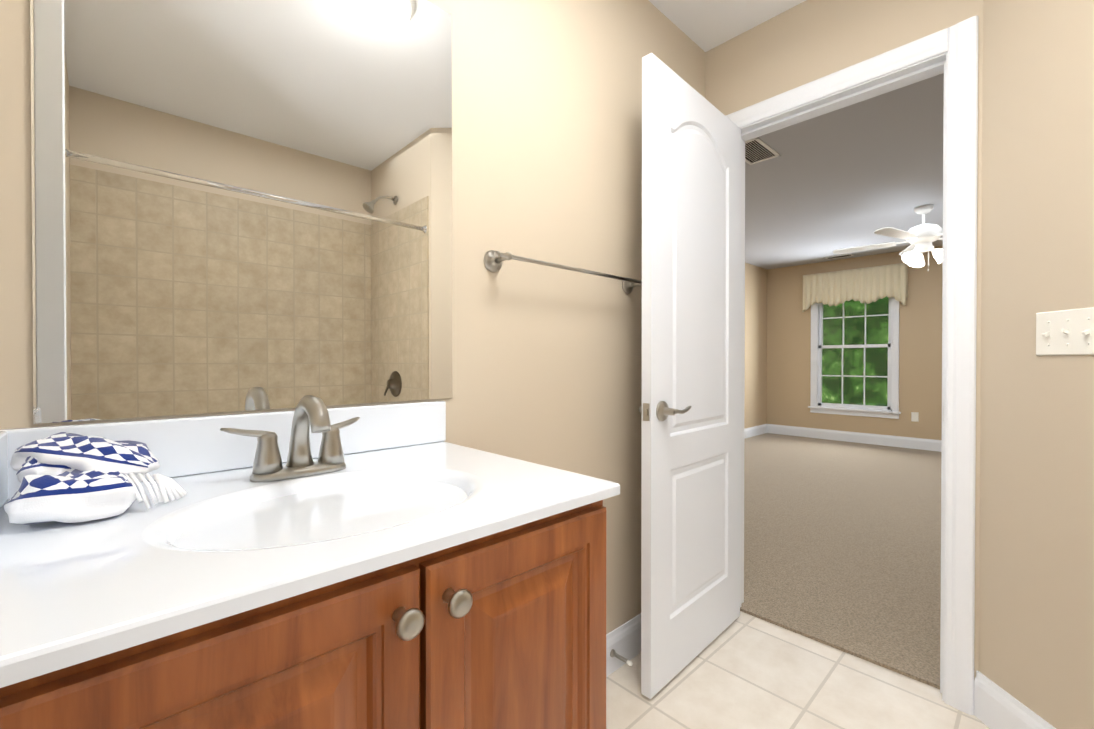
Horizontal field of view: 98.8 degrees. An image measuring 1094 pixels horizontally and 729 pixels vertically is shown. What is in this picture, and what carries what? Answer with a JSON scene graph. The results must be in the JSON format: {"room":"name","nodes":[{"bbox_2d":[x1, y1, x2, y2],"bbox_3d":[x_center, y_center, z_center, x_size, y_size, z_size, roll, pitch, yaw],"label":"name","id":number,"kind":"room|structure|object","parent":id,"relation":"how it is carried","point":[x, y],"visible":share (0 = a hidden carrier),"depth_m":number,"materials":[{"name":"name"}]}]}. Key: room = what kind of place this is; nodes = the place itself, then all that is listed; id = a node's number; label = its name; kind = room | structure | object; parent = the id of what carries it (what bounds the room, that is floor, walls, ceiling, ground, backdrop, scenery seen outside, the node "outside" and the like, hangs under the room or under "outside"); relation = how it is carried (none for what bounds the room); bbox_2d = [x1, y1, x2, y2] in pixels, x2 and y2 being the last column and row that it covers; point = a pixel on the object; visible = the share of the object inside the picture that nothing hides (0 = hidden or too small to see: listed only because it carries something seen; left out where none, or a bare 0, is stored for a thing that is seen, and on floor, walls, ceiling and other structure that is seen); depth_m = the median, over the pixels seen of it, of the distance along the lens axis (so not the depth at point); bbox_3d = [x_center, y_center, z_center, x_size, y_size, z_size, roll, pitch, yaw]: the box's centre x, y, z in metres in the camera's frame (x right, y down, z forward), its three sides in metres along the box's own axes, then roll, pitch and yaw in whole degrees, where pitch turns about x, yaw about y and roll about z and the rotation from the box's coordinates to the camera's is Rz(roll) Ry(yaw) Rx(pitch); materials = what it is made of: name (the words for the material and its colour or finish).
{"room":"bathroom","nodes":[
{"label":"bathroom","id":0,"kind":"room"},
{"bbox_2d":[0,0,704,633],"bbox_3d":[-0.121,-0.152,1.373,2.158,2.440,0.100,0,1,-43],"label":"wall","id":1,"kind":"structure","parent":0,"point":[546,162],"depth_m":1.40,"materials":[{"name":"beige paint"}]},
{"bbox_2d":[0,401,445,508],"bbox_3d":[-0.373,0.142,0.753,0.732,0.100,0.458,0,1,-43],"label":"backsplash","id":2,"kind":"structure","parent":1,"relation":"attached to","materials":[{"name":"white stone"}]},
{"bbox_2d":[30,0,451,423],"bbox_3d":[-0.503,-0.396,0.940,0.717,0.965,0.006,0,1,-43],"label":"vanity mirror","id":3,"kind":"object","parent":1,"relation":"attached to","point":[241,205],"visible":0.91,"depth_m":0.87,"materials":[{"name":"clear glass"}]},
{"bbox_2d":[484,250,641,293],"bbox_3d":[0.097,-0.282,1.455,0.687,0.060,0.078,0,1,-43],"label":"towel rail","id":4,"kind":"object","parent":1,"relation":"attached to","point":[493,260],"visible":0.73,"depth_m":1.30,"materials":[{"name":"silver metal"}]},
{"bbox_2d":[606,613,640,676],"bbox_3d":[0.232,1.000,1.618,1.318,0.134,0.040,0,1,-43],"label":"baseboard","id":5,"kind":"structure","parent":1,"relation":"attached to","point":[623,643],"depth_m":1.66,"materials":[{"name":"white wood"}]},
{"bbox_2d":[744,263,766,428],"bbox_3d":[1.375,-0.179,5.266,5.117,2.440,0.100,0,1,-43],"label":"wall","id":6,"kind":"structure","parent":0,"point":[755,407],"depth_m":6.72,"materials":[{"name":"beige paint"}]},
{"bbox_2d":[744,424,767,438],"bbox_3d":[1.414,0.962,5.233,5.117,0.134,0.014,0,1,-43],"label":"baseboard","id":7,"kind":"structure","parent":6,"relation":"attached to","point":[761,429],"depth_m":6.70,"materials":[{"name":"white wood"}]},
{"bbox_2d":[648,0,943,269],"bbox_3d":[2.097,-1.413,2.916,7.515,0.060,4.500,0,1,-43],"label":"ceiling","id":8,"kind":"structure","parent":0,"point":[820,188],"depth_m":3.33,"materials":[{"name":"grey paint"}]},
{"bbox_2d":[745,137,780,164],"bbox_3d":[1.342,-1.379,3.043,0.360,0.007,0.200,0,1,-43],"label":"ceiling vent","id":9,"kind":"object","parent":8,"relation":"in","point":[757,150],"visible":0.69,"depth_m":3.04,"materials":[{"name":"white metal"}]},
{"bbox_2d":[824,254,853,259],"bbox_3d":[3.798,-1.401,6.095,0.160,0.007,0.300,0,1,-43],"label":"ceiling vent","id":10,"kind":"object","parent":8,"relation":"in","point":[840,256],"visible":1,"depth_m":6.09,"materials":[{"name":"white metal"}]},
{"bbox_2d":[833,204,942,270],"bbox_3d":[3.287,-1.107,4.179,1.346,0.569,1.295,0,1,-43],"label":"ceiling fan","id":11,"kind":"object","parent":8,"relation":"hanging from","point":[921,238],"visible":0.98,"depth_m":4.09,"materials":[{"name":"white"}]},
{"bbox_2d":[606,611,989,728],"bbox_3d":[0.718,1.099,0.531,2.215,0.050,2.490,0,1,-43],"label":"floor","id":12,"kind":"structure","parent":0,"point":[743,670],"depth_m":1.52,"materials":[{"name":"beige tile"}]},
{"bbox_2d":[0,395,619,728],"bbox_3d":[-0.328,0.562,0.709,0.732,1.021,0.588,0,1,-43],"label":"bathroom vanity","id":13,"kind":"object","parent":12,"relation":"on","point":[311,562],"visible":0.94,"depth_m":0.55,"materials":[{"name":"brown wood"}]},
{"bbox_2d":[4,432,186,524],"bbox_3d":[-0.612,0.142,0.648,0.175,0.097,0.210,0,1,-43],"label":"towel","id":14,"kind":"object","parent":13,"relation":"on","point":[65,477],"visible":1,"depth_m":0.59,"materials":[{"name":"white fabric"}]},
{"bbox_2d":[220,395,359,481],"bbox_3d":[-0.401,0.121,0.790,0.227,0.140,0.153,0,1,-43],"label":"faucet","id":15,"kind":"object","parent":13,"relation":"on","point":[311,411],"depth_m":0.80,"materials":[{"name":"silver metal"}]},
{"bbox_2d":[740,433,940,688],"bbox_3d":[2.903,1.071,3.692,5.300,0.062,4.500,0,1,-43],"label":"floor","id":16,"kind":"structure","parent":0,"point":[842,545],"depth_m":2.70,"materials":[{"name":"beige carpet"}]},
{"bbox_2d":[705,0,982,679],"bbox_3d":[0.975,-0.155,1.870,0.120,2.440,4.500,0,1,-43],"label":"wall","id":17,"kind":"structure","parent":0,"point":[803,43],"depth_m":1.71,"materials":[{"name":"beige paint"}]},
{"bbox_2d":[639,53,740,698],"bbox_3d":[0.556,0.039,1.727,0.145,2.030,0.702,0,1,45],"label":"door","id":18,"kind":"structure","parent":17,"relation":"in","point":[690,409],"depth_m":1.64,"materials":[{"name":"white painted wood"},{"name":"brushed nickel"}]},
{"bbox_2d":[725,15,978,714],"bbox_3d":[1.064,0.005,1.776,0.158,2.120,0.840,0,1,-43],"label":"door frame","id":19,"kind":"structure","parent":17,"relation":"attached to","point":[958,42],"depth_m":1.46,"materials":[{"name":"white wood"}]},
{"bbox_2d":[767,245,942,439],"bbox_3d":[4.790,-0.180,5.458,0.120,2.440,4.500,0,1,-43],"label":"wall","id":20,"kind":"structure","parent":0,"point":[789,354],"depth_m":6.07,"materials":[{"name":"beige paint"}]},
{"bbox_2d":[808,297,900,418],"bbox_3d":[4.054,-0.233,6.207,0.165,1.809,1.044,0,1,-43],"label":"window","id":21,"kind":"structure","parent":20,"relation":"in","point":[889,410],"depth_m":6.18,"materials":[{"name":"white wood"}]},
{"bbox_2d":[768,424,941,451],"bbox_3d":[4.745,0.961,5.417,0.014,0.134,4.230,0,1,-43],"label":"baseboard","id":22,"kind":"structure","parent":20,"relation":"attached to","point":[901,441],"depth_m":6.12,"materials":[{"name":"white wood"}]},
{"bbox_2d":[803,263,907,311],"bbox_3d":[3.985,-0.979,6.137,0.112,0.523,1.166,0,1,-43],"label":"valance curtain","id":23,"kind":"object","parent":20,"relation":"attached to","point":[868,285],"visible":0.98,"depth_m":6.06,"materials":[{"name":"beige fabric"}]},
{"bbox_2d":[911,412,918,421],"bbox_3d":[4.476,0.638,5.704,0.007,0.114,0.070,0,1,-43],"label":"outlet","id":24,"kind":"object","parent":20,"relation":"attached to","point":[914,416],"visible":1,"depth_m":5.70,"materials":[{"name":"white plastic"}]},
{"bbox_2d":[979,0,1093,728],"bbox_3d":[1.354,-0.149,1.035,0.100,2.440,0.768,0,0,2],"label":"wall","id":25,"kind":"structure","parent":0,"point":[1036,605],"depth_m":1.25,"materials":[{"name":"beige paint"}]},
{"bbox_2d":[974,670,1055,728],"bbox_3d":[1.297,1.004,1.045,0.553,0.134,0.553,0,1,-43],"label":"baseboard","id":26,"kind":"structure","parent":25,"relation":"attached to","point":[996,706],"depth_m":1.35,"materials":[{"name":"white wood"}]},
{"bbox_2d":[1036,307,1093,355],"bbox_3d":[1.297,-0.080,1.172,0.020,0.114,0.162,0,0,2],"label":"switch plate","id":27,"kind":"object","parent":25,"relation":"attached to","point":[1066,332],"visible":1,"depth_m":1.17,"materials":[{"name":"white plastic"}]},
{"label":"outside","id":28,"kind":"structure","parent":0,"visible":0},
{"bbox_2d":[822,296,888,405],"bbox_3d":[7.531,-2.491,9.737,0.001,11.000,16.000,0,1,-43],"label":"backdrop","id":29,"kind":"structure","parent":28,"point":[853,308],"depth_m":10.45,"materials":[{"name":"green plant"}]}
]}

